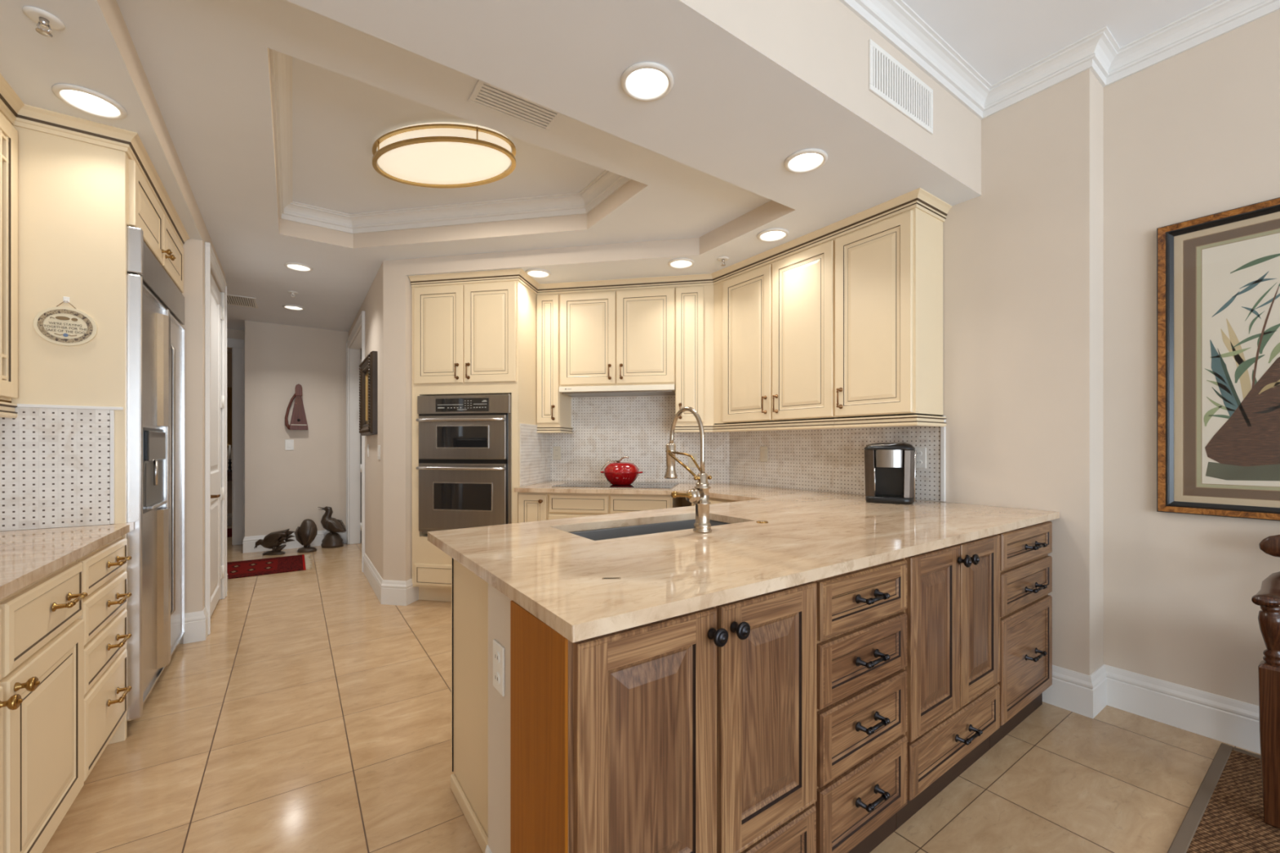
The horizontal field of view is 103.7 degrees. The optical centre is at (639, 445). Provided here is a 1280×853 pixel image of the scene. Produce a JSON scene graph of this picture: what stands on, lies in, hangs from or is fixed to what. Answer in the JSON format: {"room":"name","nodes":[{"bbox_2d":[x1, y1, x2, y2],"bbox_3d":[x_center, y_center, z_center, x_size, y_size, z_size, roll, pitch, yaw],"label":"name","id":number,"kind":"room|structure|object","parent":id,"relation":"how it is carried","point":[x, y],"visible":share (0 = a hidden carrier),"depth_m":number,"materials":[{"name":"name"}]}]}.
{"room":"kitchen","nodes":[
{"label":"kitchen","id":0,"kind":"room"},
{"bbox_2d":[179,218,225,644],"bbox_3d":[-4.251,-0.105,2.929,2.730,2.670,1.270,0,0,-35],"label":"wall","id":1,"kind":"structure","parent":0,"point":[193,293],"depth_m":3.16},
{"bbox_2d":[0,73,189,245],"bbox_3d":[-2.254,-1.262,2.020,0.352,0.073,2.486,0,0,-35],"label":"trim","id":2,"kind":"structure","parent":1,"relation":"attached to","point":[19,113],"depth_m":2.03,"materials":[{"name":"beige paint"}]},
{"bbox_2d":[182,607,208,644],"bbox_3d":[-2.821,1.137,3.195,0.106,0.185,0.116,0,0,-35],"label":"baseboard","id":3,"kind":"structure","parent":1,"relation":"attached to","point":[196,624],"depth_m":3.15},
{"bbox_2d":[204,241,226,635],"bbox_3d":[-3.146,-0.046,3.649,0.147,2.552,1.023,0,0,-35],"label":"trim","id":4,"kind":"structure","parent":1,"relation":"attached to","point":[211,260],"depth_m":3.27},
{"bbox_2d":[210,273,224,616],"bbox_3d":[-3.103,0.000,3.682,0.103,2.440,0.846,0,0,-35],"label":"door","id":5,"kind":"structure","parent":1,"relation":"in","point":[217,312],"depth_m":3.77,"materials":[{"name":"white wood"}]},
{"bbox_2d":[226,352,231,513],"bbox_3d":[-6.655,-0.105,7.618,4.300,2.670,0.100,0,0,-35],"label":"wall","id":6,"kind":"structure","parent":0,"point":[228,354],"depth_m":7.77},
{"bbox_2d":[226,386,231,447],"bbox_3d":[-6.701,-0.435,7.498,0.990,0.930,0.045,0,0,-35],"label":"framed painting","id":7,"kind":"object","parent":6,"relation":"attached to","point":[228,388],"visible":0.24,"depth_m":7.75,"materials":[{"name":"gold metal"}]},
{"bbox_2d":[226,513,231,525],"bbox_3d":[-6.622,1.137,7.570,4.100,0.185,0.016,0,0,-35],"label":"baseboard","id":8,"kind":"structure","parent":6,"relation":"attached to","point":[228,515],"depth_m":7.76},
{"bbox_2d":[226,328,244,349],"bbox_3d":[-5.473,-0.105,5.992,4.200,2.670,0.120,0,0,-35],"label":"wall","id":9,"kind":"structure","parent":0,"point":[231,333],"depth_m":6.24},
{"bbox_2d":[226,337,244,545],"bbox_3d":[-5.531,-0.046,5.936,1.363,2.552,0.148,0,0,-35],"label":"trim","id":10,"kind":"structure","parent":9,"relation":"attached to","point":[237,345],"depth_m":6.23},
{"bbox_2d":[244,320,361,542],"bbox_3d":[-3.486,-0.105,6.586,2.655,2.670,0.140,0,0,-35],"label":"wall","id":11,"kind":"structure","parent":0,"point":[284,488],"depth_m":6.03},
{"bbox_2d":[284,440,293,449],"bbox_3d":[-4.190,-0.010,6.009,0.085,0.125,0.010,0,0,-35],"label":"wall switch","id":12,"kind":"object","parent":11,"relation":"attached to","point":[289,444],"visible":1,"depth_m":6.01,"materials":[{"name":"white plastic"}]},
{"bbox_2d":[243,528,346,553],"bbox_3d":[-4.162,1.137,6.109,1.031,0.185,0.156,0,0,-35],"label":"baseboard","id":13,"kind":"structure","parent":11,"relation":"attached to","point":[249,542],"depth_m":5.99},
{"bbox_2d":[284,383,307,430],"bbox_3d":[-4.112,-0.464,6.019,0.230,0.549,0.080,0,0,-35],"label":"wall sculpture","id":14,"kind":"object","parent":11,"relation":"attached to","point":[298,421],"depth_m":6.00,"materials":[{"name":"red wood"}]},
{"bbox_2d":[349,258,412,581],"bbox_3d":[-2.421,-0.105,5.279,0.857,2.670,3.000,0,0,-35],"label":"wall","id":15,"kind":"structure","parent":0,"point":[388,302],"depth_m":3.91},
{"bbox_2d":[346,311,364,572],"bbox_3d":[-3.137,-0.041,5.647,0.150,2.542,1.763,0,0,-35],"label":"trim","id":16,"kind":"structure","parent":15,"relation":"attached to","point":[353,353],"depth_m":6.28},
{"bbox_2d":[360,360,361,530],"bbox_3d":[-3.167,0.010,6.527,0.818,2.420,0.059,0,0,-35],"label":"door","id":17,"kind":"structure","parent":15,"relation":"in","point":[360,360],"depth_m":6.28,"materials":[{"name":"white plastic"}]},
{"bbox_2d":[359,351,377,435],"bbox_3d":[-2.426,-0.440,4.474,0.066,0.690,0.760,0,0,-35],"label":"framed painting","id":18,"kind":"object","parent":15,"relation":"attached to","point":[368,367],"visible":1,"depth_m":4.18,"materials":[{"name":"brown wood"}]},
{"bbox_2d":[377,444,380,459],"bbox_3d":[-2.119,0.055,4.079,0.010,0.118,0.120,0,0,-35],"label":"wall switch","id":19,"kind":"object","parent":15,"relation":"attached to","point":[379,446],"visible":1,"depth_m":4.05,"materials":[{"name":"white plastic"}]},
{"bbox_2d":[363,553,418,605],"bbox_3d":[-2.178,1.137,4.412,0.305,0.185,1.343,0,0,-35],"label":"baseboard","id":20,"kind":"structure","parent":15,"relation":"attached to","point":[397,593],"depth_m":3.90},
{"bbox_2d":[116,0,771,332],"bbox_3d":[-2.752,-1.465,3.811,6.400,0.050,6.800,0,0,-35],"label":"ceiling","id":21,"kind":"structure","parent":0,"point":[205,64],"depth_m":2.51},
{"bbox_2d":[226,293,257,308],"bbox_3d":[-4.030,-1.436,4.958,0.400,0.008,0.420,0,0,-35],"label":"ceiling vent","id":22,"kind":"object","parent":21,"relation":"in","point":[237,300],"visible":0.54,"depth_m":5.00,"materials":[{"name":"white plastic"}]},
{"bbox_2d":[287,290,297,297],"bbox_3d":[-3.253,-1.417,4.713,0.084,0.045,0.084,0,0,-35],"label":"sprinkler","id":23,"kind":"object","parent":21,"relation":"attached to","point":[291,292],"visible":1,"depth_m":4.71,"materials":[{"name":"white plastic"}]},
{"bbox_2d":[282,304,304,310],"bbox_3d":[-3.597,-1.456,5.221,0.192,0.057,0.192,0,0,-35],"label":"recessed light","id":24,"kind":"object","parent":21,"relation":"in","point":[286,306],"visible":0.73,"depth_m":5.25,"materials":[{"name":"white plastic"}]},
{"bbox_2d":[284,262,312,271],"bbox_3d":[-2.743,-1.456,4.040,0.192,0.057,0.192,0,0,-35],"label":"recessed light","id":25,"kind":"object","parent":21,"relation":"in","point":[295,266],"visible":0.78,"depth_m":4.07,"materials":[{"name":"white plastic"}]},
{"bbox_2d":[467,79,562,133],"bbox_3d":[-0.513,-1.436,2.116,0.360,0.008,0.205,0,0,-35],"label":"ceiling vent","id":26,"kind":"object","parent":21,"relation":"in","point":[486,95],"visible":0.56,"depth_m":2.13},
{"bbox_2d":[268,48,639,241],"bbox_3d":[-1.208,-1.597,3.115,2.150,0.215,2.400,0,0,-35],"label":"ceiling","id":27,"kind":"structure","parent":0,"point":[338,119],"depth_m":2.98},
{"bbox_2d":[372,121,515,188],"bbox_3d":[-1.085,-1.603,2.787,0.820,0.103,0.470,0,0,10],"label":"ceiling lamp","id":28,"kind":"object","parent":27,"relation":"attached to","point":[442,154],"visible":1,"depth_m":2.70,"materials":[{"name":"glass"}]},
{"bbox_2d":[269,48,631,234],"bbox_3d":[-1.204,-1.600,3.099,1.691,0.110,1.945,0,0,-35],"label":"trim","id":29,"kind":"structure","parent":27,"relation":"attached to","point":[606,183],"depth_m":3.39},
{"bbox_2d":[0,0,951,284],"bbox_3d":[-0.982,-1.369,2.990,4.180,0.142,3.443,0,0,-35],"label":"ceiling","id":30,"kind":"structure","parent":0,"point":[570,58],"depth_m":1.91,"materials":[{"name":"paint"}]},
{"bbox_2d":[22,5,65,37],"bbox_3d":[-1.807,-1.274,1.524,0.084,0.045,0.084,0,0,-35],"label":"sprinkler","id":31,"kind":"object","parent":30,"relation":"attached to","point":[43,18],"visible":1,"depth_m":1.52,"materials":[{"name":"white plastic"}]},
{"bbox_2d":[51,83,127,119],"bbox_3d":[-2.070,-1.315,1.895,0.192,0.057,0.192,0,0,-35],"label":"recessed light","id":32,"kind":"object","parent":30,"relation":"in","point":[87,100],"visible":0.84,"depth_m":1.92,"materials":[{"name":"white plastic"}]},
{"bbox_2d":[525,268,551,277],"bbox_3d":[-0.775,-1.333,3.831,0.192,0.057,0.192,0,0,-35],"label":"recessed light","id":33,"kind":"object","parent":30,"relation":"in","point":[535,273],"visible":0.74,"depth_m":3.88,"materials":[{"name":"white plastic"}]},
{"bbox_2d":[620,61,673,101],"bbox_3d":[0.026,-1.333,1.818,0.192,0.057,0.192,0,0,-35],"label":"recessed light","id":34,"kind":"object","parent":30,"relation":"in","point":[647,81],"visible":0.96,"depth_m":1.85,"materials":[{"name":"white plastic"}]},
{"bbox_2d":[667,257,694,268],"bbox_3d":[0.297,-1.333,3.622,0.192,0.057,0.192,0,0,-35],"label":"recessed light","id":35,"kind":"object","parent":30,"relation":"in","point":[680,263],"visible":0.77,"depth_m":3.67,"materials":[{"name":"white plastic"}]},
{"bbox_2d":[716,256,728,266],"bbox_3d":[0.586,-1.294,3.540,0.084,0.045,0.084,0,0,-35],"label":"sprinkler","id":36,"kind":"object","parent":30,"relation":"attached to","point":[722,259],"visible":1,"depth_m":3.53,"materials":[{"name":"white plastic"}]},
{"bbox_2d":[757,227,788,241],"bbox_3d":[0.829,-1.333,3.135,0.192,0.057,0.192,0,0,-35],"label":"recessed light","id":37,"kind":"object","parent":30,"relation":"in","point":[774,234],"visible":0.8,"depth_m":3.18,"materials":[{"name":"white plastic"}]},
{"bbox_2d":[784,148,827,173],"bbox_3d":[0.765,-1.333,2.321,0.192,0.057,0.192,0,0,-35],"label":"recessed light","id":38,"kind":"object","parent":30,"relation":"in","point":[807,160],"visible":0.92,"depth_m":2.36,"materials":[{"name":"white plastic"}]},
{"bbox_2d":[488,583,512,852],"bbox_3d":[0.684,0.786,1.960,2.510,0.887,0.210,0,0,-36],"label":"wall","id":39,"kind":"structure","parent":0,"point":[499,604],"depth_m":1.25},
{"bbox_2d":[484,844,492,852],"bbox_3d":[-0.353,1.137,1.239,0.016,0.185,0.176,0,0,-36],"label":"baseboard","id":40,"kind":"structure","parent":39,"relation":"attached to","point":[487,848],"depth_m":1.30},
{"bbox_2d":[493,639,504,696],"bbox_3d":[-0.350,0.548,1.242,0.009,0.118,0.072,0,0,-35],"label":"wall outlet","id":41,"kind":"object","parent":39,"relation":"attached to","point":[498,650],"visible":1,"depth_m":1.23,"materials":[{"name":"white plastic"}]},
{"bbox_2d":[493,650,499,663],"bbox_3d":[-0.353,0.522,1.240,0.003,0.029,0.032,0,0,-36],"label":"receptacle","id":42,"kind":"object","parent":41,"relation":"attached to","point":[496,653],"depth_m":1.24,"materials":[{"name":"white plastic"}]},
{"bbox_2d":[493,671,499,684],"bbox_3d":[-0.353,0.574,1.240,0.003,0.029,0.032,0,0,-36],"label":"receptacle","id":43,"kind":"object","parent":41,"relation":"attached to","point":[496,674],"depth_m":1.24,"materials":[{"name":"white plastic"}]},
{"bbox_2d":[564,395,695,506],"bbox_3d":[-0.437,-0.105,4.462,2.468,2.670,0.148,0,0,10],"label":"wall","id":44,"kind":"structure","parent":0,"point":[685,503],"depth_m":4.24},
{"bbox_2d":[536,293,573,433],"bbox_3d":[-0.723,-0.675,4.249,0.212,1.141,0.369,0,0,10],"label":"upper cabinet","id":45,"kind":"object","parent":44,"relation":"attached to","point":[553,407],"visible":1,"depth_m":4.11,"materials":[{"name":"beige paint"}]},
{"bbox_2d":[560,287,675,386],"bbox_3d":[-0.168,-0.863,4.147,0.946,0.766,0.369,0,0,10],"label":"upper cabinet","id":46,"kind":"object","parent":44,"relation":"attached to","point":[620,337],"visible":1,"depth_m":4.00,"materials":[{"name":"beige paint"}]},
{"bbox_2d":[559,384,675,396],"bbox_3d":[-0.166,-0.452,4.161,0.942,0.053,0.341,0,0,10],"label":"range hood","id":47,"kind":"object","parent":46,"relation":"attached to","point":[649,389],"visible":0.87,"depth_m":4.03,"materials":[{"name":"metal"}]},
{"bbox_2d":[551,395,729,483],"bbox_3d":[-0.022,-0.057,4.305,1.571,0.736,0.008,0,0,10],"label":"backsplash","id":48,"kind":"structure","parent":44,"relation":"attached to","point":[605,429],"depth_m":4.31,"materials":[{"name":"tile"}]},
{"bbox_2d":[552,446,560,459],"bbox_3d":[-0.731,0.065,4.425,0.072,0.118,0.009,0,0,10],"label":"wall outlet","id":49,"kind":"object","parent":48,"relation":"attached to","point":[556,450],"visible":1,"depth_m":4.42,"materials":[{"name":"beige plastic"}]},
{"bbox_2d":[688,453,697,467],"bbox_3d":[0.441,0.125,4.210,0.072,0.118,0.009,0,0,10],"label":"wall outlet","id":50,"kind":"object","parent":48,"relation":"attached to","point":[691,464],"visible":0.77,"depth_m":4.21,"materials":[{"name":"beige plastic"}]},
{"bbox_2d":[674,284,714,433],"bbox_3d":[0.499,-0.675,4.025,0.440,1.141,0.369,0,0,10],"label":"upper cabinet","id":51,"kind":"object","parent":44,"relation":"attached to","point":[694,304],"visible":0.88,"depth_m":3.90,"materials":[{"name":"beige paint"}]},
{"bbox_2d":[42,524,1260,852],"bbox_3d":[-2.159,1.280,3.127,10.000,0.100,16.400,0,0,-35],"label":"floor","id":52,"kind":"structure","parent":0,"point":[313,713],"depth_m":1.97,"materials":[{"name":"tile"}]},
{"bbox_2d":[0,608,22,852],"bbox_3d":[-1.599,0.793,0.811,0.660,0.874,0.552,0,0,-35],"label":"base cabinet","id":53,"kind":"object","parent":52,"relation":"on","point":[14,702],"visible":1,"depth_m":1.18,"materials":[{"name":"beige paint"}]},
{"bbox_2d":[0,560,88,852],"bbox_3d":[-1.914,0.793,1.269,0.660,0.874,0.551,0,0,-35],"label":"base cabinet","id":54,"kind":"object","parent":52,"relation":"on","point":[42,639],"visible":1,"depth_m":1.39,"materials":[{"name":"beige paint"}]},
{"bbox_2d":[0,522,133,599],"bbox_3d":[-1.819,0.339,1.093,0.646,0.031,2.066,0,0,-35],"label":"countertop","id":55,"kind":"structure","parent":54,"relation":"on","point":[27,557],"depth_m":1.60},
{"bbox_2d":[11,124,183,744],"bbox_3d":[-2.728,0.002,2.448,0.680,2.456,1.243,0,0,-35],"label":"tall cabinet","id":56,"kind":"object","parent":52,"relation":"on","point":[77,200],"visible":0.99,"depth_m":2.03,"materials":[{"name":"beige paint"}]},
{"bbox_2d":[0,407,110,531],"bbox_3d":[-2.416,0.088,1.903,0.576,0.470,0.008,0,0,-35],"label":"backsplash","id":57,"kind":"structure","parent":56,"relation":"attached to","point":[55,463],"depth_m":1.98,"materials":[{"name":"tile"}]},
{"bbox_2d":[17,404,123,524],"bbox_3d":[-2.399,0.081,1.913,0.615,0.482,0.012,0,0,-35],"label":"trim","id":58,"kind":"structure","parent":57,"relation":"attached to","point":[112,409],"depth_m":2.06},
{"bbox_2d":[33,296,97,346],"bbox_3d":[-2.277,-0.494,1.995,0.172,0.195,0.014,0,0,-35],"label":"wall plaque","id":59,"kind":"object","parent":56,"relation":"attached to","point":[58,325],"visible":1,"depth_m":1.99,"materials":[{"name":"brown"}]},
{"bbox_2d":[75,536,131,782],"bbox_3d":[-2.224,0.793,1.717,0.660,0.874,0.530,0,0,-35],"label":"base cabinet","id":60,"kind":"object","parent":52,"relation":"on","point":[106,689],"visible":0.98,"depth_m":1.84,"materials":[{"name":"beige paint"}]},
{"bbox_2d":[126,226,184,721],"bbox_3d":[-2.720,0.151,2.465,0.628,2.157,1.204,0,0,-35],"label":"refrigerator","id":61,"kind":"object","parent":52,"relation":"on","point":[155,305],"visible":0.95,"depth_m":2.42,"materials":[{"name":"metal"}]},
{"bbox_2d":[226,471,231,481],"bbox_3d":[-6.616,0.810,7.341,1.250,0.840,0.360,0,0,-35],"label":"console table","id":62,"kind":"object","parent":52,"relation":"on","point":[228,473],"visible":0.02,"depth_m":7.49,"materials":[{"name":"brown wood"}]},
{"bbox_2d":[226,444,231,471],"bbox_3d":[-6.202,0.190,7.603,0.100,0.400,0.100,0,0,-35],"label":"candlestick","id":63,"kind":"object","parent":62,"relation":"on","point":[229,460],"visible":0.89,"depth_m":7.59,"materials":[{"name":"black metal"}]},
{"bbox_2d":[228,444,231,459],"bbox_3d":[-6.202,0.100,7.603,0.026,0.220,0.026,0,0,-35],"label":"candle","id":64,"kind":"object","parent":63,"relation":"on","point":[229,446],"depth_m":7.59,"materials":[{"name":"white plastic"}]},
{"bbox_2d":[226,528,231,537],"bbox_3d":[-6.212,1.226,6.800,1.300,0.008,0.850,0,0,-35],"label":"rug","id":65,"kind":"object","parent":52,"relation":"on","point":[229,530],"visible":0.02,"depth_m":7.07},
{"bbox_2d":[226,554,313,579],"bbox_3d":[-4.066,1.225,4.942,1.422,0.008,0.825,0,0,-35],"label":"oriental rug","id":66,"kind":"object","parent":52,"relation":"on","point":[240,569],"visible":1,"depth_m":5.10,"materials":[{"name":"fabric"}]},
{"bbox_2d":[254,528,294,555],"bbox_3d":[-4.174,1.089,5.709,0.413,0.292,0.196,0,0,0],"label":"statue","id":67,"kind":"object","parent":52,"relation":"on","point":[273,540],"visible":1,"depth_m":5.67,"materials":[{"name":"brown metal"}]},
{"bbox_2d":[294,519,317,552],"bbox_3d":[-3.871,1.042,5.854,0.204,0.376,0.194,0,0,0],"label":"statue","id":68,"kind":"object","parent":52,"relation":"on","point":[305,534],"visible":1,"depth_m":5.79,"materials":[{"name":"brown metal"}]},
{"bbox_2d":[317,506,346,548],"bbox_3d":[-3.753,0.985,6.125,0.341,0.491,0.200,0,0,0],"label":"statue","id":69,"kind":"object","parent":52,"relation":"on","point":[331,540],"visible":1,"depth_m":6.07,"materials":[{"name":"brown metal"}]},
{"bbox_2d":[450,557,488,852],"bbox_3d":[-0.380,0.786,1.696,0.364,0.887,0.592,0,0,-36],"label":"base cabinet","id":70,"kind":"object","parent":52,"relation":"on","point":[469,592],"visible":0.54,"depth_m":1.66,"materials":[{"name":"beige paint"}]},
{"bbox_2d":[412,280,537,601],"bbox_3d":[-1.299,-0.008,4.159,0.885,2.476,0.719,0,0,10],"label":"tall cabinet","id":71,"kind":"object","parent":52,"relation":"on","point":[468,339],"visible":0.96,"depth_m":3.87,"materials":[{"name":"beige paint"}]},
{"bbox_2d":[416,394,511,533],"bbox_3d":[-1.306,0.148,4.088,0.765,1.073,0.640,0,0,10],"label":"wall oven","id":72,"kind":"object","parent":71,"relation":"in","point":[464,468],"visible":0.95,"depth_m":3.82,"materials":[{"name":"metal"}]},
{"bbox_2d":[520,423,551,486],"bbox_3d":[-0.849,0.070,4.137,0.008,0.481,0.655,0,0,10],"label":"backsplash","id":73,"kind":"structure","parent":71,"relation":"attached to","point":[535,446],"depth_m":4.07,"materials":[{"name":"tile"}]},
{"bbox_2d":[518,492,547,523],"bbox_3d":[-0.745,0.786,4.061,0.232,0.888,0.730,0,0,10],"label":"base cabinet","id":74,"kind":"object","parent":52,"relation":"on","point":[532,506],"visible":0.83,"depth_m":3.74,"materials":[{"name":"beige paint"}]},
{"bbox_2d":[547,493,681,519],"bbox_3d":[-0.172,0.786,3.956,0.930,0.888,0.730,0,0,10],"label":"base cabinet","id":75,"kind":"object","parent":52,"relation":"on","point":[560,505],"visible":0.08,"depth_m":3.66,"materials":[{"name":"beige paint"}]},
{"bbox_2d":[427,480,1059,643],"bbox_3d":[0.001,0.327,2.973,2.580,0.030,3.324,0,0,-35],"label":"countertop","id":76,"kind":"structure","parent":75,"relation":"on","point":[555,574],"depth_m":1.56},
{"bbox_2d":[601,577,621,579],"bbox_3d":[-0.067,0.311,1.180,0.044,0.002,0.012,0,0,-3],"label":"outlet","id":77,"kind":"object","parent":76,"relation":"attached to","point":[609,578],"visible":1,"depth_m":1.18,"materials":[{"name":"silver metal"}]},
{"bbox_2d":[551,481,678,488],"bbox_3d":[-0.173,0.308,3.950,0.905,0.008,0.530,0,0,10],"label":"cooktop","id":78,"kind":"object","parent":76,"relation":"in","point":[572,484],"visible":1,"depth_m":3.86,"materials":[{"name":"glass"}]},
{"bbox_2d":[600,456,643,484],"bbox_3d":[-0.145,0.193,3.939,0.281,0.222,0.284,0,0,-40],"label":"pot","id":79,"kind":"object","parent":78,"relation":"on","point":[617,473],"visible":1,"depth_m":3.84,"materials":[{"name":"red ceramic"}]},
{"bbox_2d":[571,519,732,540],"bbox_3d":[0.072,0.463,2.007,0.800,0.239,0.358,0,0,-35],"label":"sink","id":80,"kind":"object","parent":76,"relation":"in","point":[625,531],"visible":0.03,"depth_m":2.16,"materials":[{"name":"grey metal"}]},
{"bbox_2d":[664,406,711,533],"bbox_3d":[0.129,0.082,1.863,0.207,0.460,0.253,0,0,-35],"label":"faucet","id":81,"kind":"object","parent":76,"relation":"on","point":[699,495],"visible":1,"depth_m":1.82,"materials":[{"name":"silver metal"}]},
{"bbox_2d":[864,442,915,504],"bbox_3d":[1.410,0.146,2.837,0.258,0.332,0.305,0,0,27],"label":"coffee maker","id":82,"kind":"object","parent":76,"relation":"on","point":[890,468],"visible":1,"depth_m":2.74,"materials":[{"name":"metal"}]},
{"bbox_2d":[865,494,913,504],"bbox_3d":[1.377,0.295,2.778,0.236,0.034,0.170,0,0,27],"label":"drip tray","id":83,"kind":"object","parent":82,"relation":"on","point":[882,499],"depth_m":2.71,"materials":[{"name":"black plastic"}]},
{"bbox_2d":[568,522,661,533],"bbox_3d":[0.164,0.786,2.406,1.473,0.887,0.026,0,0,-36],"label":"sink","id":84,"kind":"object","parent":52,"relation":"on","point":[660,522],"visible":0.02,"depth_m":2.15,"materials":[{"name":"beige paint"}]},
{"bbox_2d":[510,581,817,852],"bbox_3d":[0.101,0.786,1.191,0.722,0.887,0.322,0,0,-36],"label":"base cabinet","id":85,"kind":"object","parent":52,"relation":"on","point":[695,731],"visible":0.98,"depth_m":1.06,"materials":[{"name":"brown wood"}]},
{"bbox_2d":[691,497,737,506],"bbox_3d":[0.769,0.786,3.428,0.660,0.888,0.648,0,0,-35],"label":"base cabinet","id":86,"kind":"object","parent":52,"relation":"on","point":[713,500],"visible":0.02,"depth_m":3.31,"materials":[{"name":"beige paint"}]},
{"bbox_2d":[813,558,906,852],"bbox_3d":[0.585,0.786,1.537,0.464,0.887,0.320,0,0,-36],"label":"base cabinet","id":87,"kind":"object","parent":52,"relation":"on","point":[862,621],"visible":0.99,"depth_m":1.42,"materials":[{"name":"brown wood"}]},
{"bbox_2d":[896,534,999,829],"bbox_3d":[1.072,0.786,1.885,0.730,0.887,0.320,0,0,-36],"label":"base cabinet","id":88,"kind":"object","parent":52,"relation":"on","point":[953,611],"visible":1,"depth_m":1.75,"materials":[{"name":"brown wood"}]},
{"bbox_2d":[989,520,1052,749],"bbox_3d":[1.619,0.786,2.277,0.611,0.887,0.320,0,0,-36],"label":"base cabinet","id":89,"kind":"object","parent":52,"relation":"on","point":[1025,563],"visible":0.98,"depth_m":2.16,"materials":[{"name":"brown wood"}]},
{"bbox_2d":[1167,742,1279,852],"bbox_3d":[1.993,1.224,0.105,2.870,0.012,2.778,0,0,-35],"label":"sisal rug","id":90,"kind":"object","parent":52,"relation":"on","point":[1225,815],"visible":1,"depth_m":1.67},
{"bbox_2d":[1251,534,1279,828],"bbox_3d":[2.381,0.766,1.507,0.615,0.904,0.702,0,0,-35],"label":"chair","id":91,"kind":"object","parent":90,"relation":"on","point":[1268,597],"visible":1,"depth_m":1.61,"materials":[{"name":"brown wood"}]},
{"bbox_2d":[596,0,981,205],"bbox_3d":[0.035,-1.621,1.515,4.180,0.607,0.140,0,0,-35],"label":"ceiling beam","id":92,"kind":"structure","parent":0,"point":[808,58],"depth_m":1.92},
{"bbox_2d":[868,39,933,134],"bbox_3d":[1.147,-1.552,2.193,0.520,0.205,0.008,0,0,-35],"label":"air vent","id":93,"kind":"object","parent":92,"relation":"in","point":[889,79],"visible":1,"depth_m":2.17,"materials":[{"name":"white plastic"}]},
{"bbox_2d":[751,9,1279,706],"bbox_3d":[2.752,-0.370,1.717,0.520,3.200,8.300,0,0,-35],"label":"wall","id":94,"kind":"structure","parent":0,"point":[1050,273],"depth_m":2.34,"materials":[{"name":"paint"}]},
{"bbox_2d":[408,187,951,294],"bbox_3d":[0.069,-1.280,3.609,3.688,0.073,0.891,0,0,22],"label":"trim","id":95,"kind":"structure","parent":94,"relation":"attached to","point":[919,198],"depth_m":3.74,"materials":[{"name":"beige paint"}]},
{"bbox_2d":[712,238,835,431],"bbox_3d":[0.934,-0.675,3.561,0.349,1.141,1.170,0,0,-35],"label":"upper cabinet","id":96,"kind":"object","parent":94,"relation":"attached to","point":[775,322],"visible":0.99,"depth_m":3.35,"materials":[{"name":"beige paint"}]},
{"bbox_2d":[729,425,940,501],"bbox_3d":[1.211,0.070,3.482,0.008,0.481,1.645,0,0,-35],"label":"backsplash","id":97,"kind":"structure","parent":94,"relation":"attached to","point":[820,460],"depth_m":3.43,"materials":[{"name":"tile"}]},
{"bbox_2d":[760,446,767,462],"bbox_3d":[0.948,0.065,3.847,0.010,0.118,0.072,0,0,-35],"label":"wall switch","id":98,"kind":"object","parent":97,"relation":"attached to","point":[763,450],"visible":1,"depth_m":3.84,"materials":[{"name":"beige plastic"}]},
{"bbox_2d":[914,447,926,468],"bbox_3d":[1.607,0.070,2.893,0.009,0.120,0.075,0,0,-35],"label":"wall outlet","id":99,"kind":"object","parent":97,"relation":"attached to","point":[921,452],"visible":0.86,"depth_m":2.88,"materials":[{"name":"white plastic"}]},
{"bbox_2d":[915,459,921,465],"bbox_3d":[1.604,0.096,2.891,0.003,0.029,0.032,0,0,-35],"label":"receptacle","id":100,"kind":"object","parent":99,"relation":"attached to","point":[918,462],"depth_m":2.89,"materials":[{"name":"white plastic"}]},
{"bbox_2d":[834,207,946,428],"bbox_3d":[1.410,-0.675,2.880,0.359,1.141,0.487,0,0,-35],"label":"upper cabinet","id":101,"kind":"object","parent":94,"relation":"attached to","point":[889,271],"visible":1,"depth_m":2.75,"materials":[{"name":"beige paint"}]},
{"bbox_2d":[940,416,946,502],"bbox_3d":[1.684,0.073,2.793,0.016,0.476,0.024,0,0,-35],"label":"trim","id":102,"kind":"structure","parent":94,"relation":"attached to","point":[943,429],"depth_m":2.79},
{"bbox_2d":[839,0,1279,119],"bbox_3d":[1.641,-1.769,-0.625,4.390,0.110,5.207,0,0,-35],"label":"trim","id":103,"kind":"structure","parent":94,"relation":"attached to","point":[1099,51],"depth_m":2.26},
{"bbox_2d":[1042,664,1260,754],"bbox_3d":[3.426,1.137,0.454,0.226,0.185,4.955,0,0,-35],"label":"baseboard","id":104,"kind":"structure","parent":94,"relation":"attached to","point":[1232,722],"depth_m":2.24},
{"bbox_2d":[1156,197,1279,520],"bbox_3d":[2.586,-0.337,1.839,0.034,1.260,0.980,0,0,-35],"label":"framed print","id":105,"kind":"object","parent":94,"relation":"attached to","point":[1218,274],"visible":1,"depth_m":2.10,"materials":[{"name":"paper"}]},
{"bbox_2d":[902,0,1217,84],"bbox_3d":[1.712,-1.864,-0.728,4.390,0.080,5.457,0,0,-35],"label":"ceiling","id":106,"kind":"structure","parent":0,"point":[998,38],"depth_m":2.17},
{"bbox_3d":[-1.018,-0.347,-0.770,0.150,3.154,8.490,0,0,-35],"label":"wall","id":107,"kind":"structure","parent":0,"visible":0},
{"bbox_2d":[0,111,17,417],"bbox_3d":[-2.176,-0.665,1.316,0.360,1.121,1.238,0,0,-35],"label":"upper cabinet","id":108,"kind":"object","parent":107,"relation":"attached to","point":[8,133],"visible":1,"depth_m":1.87,"materials":[{"name":"beige paint"}]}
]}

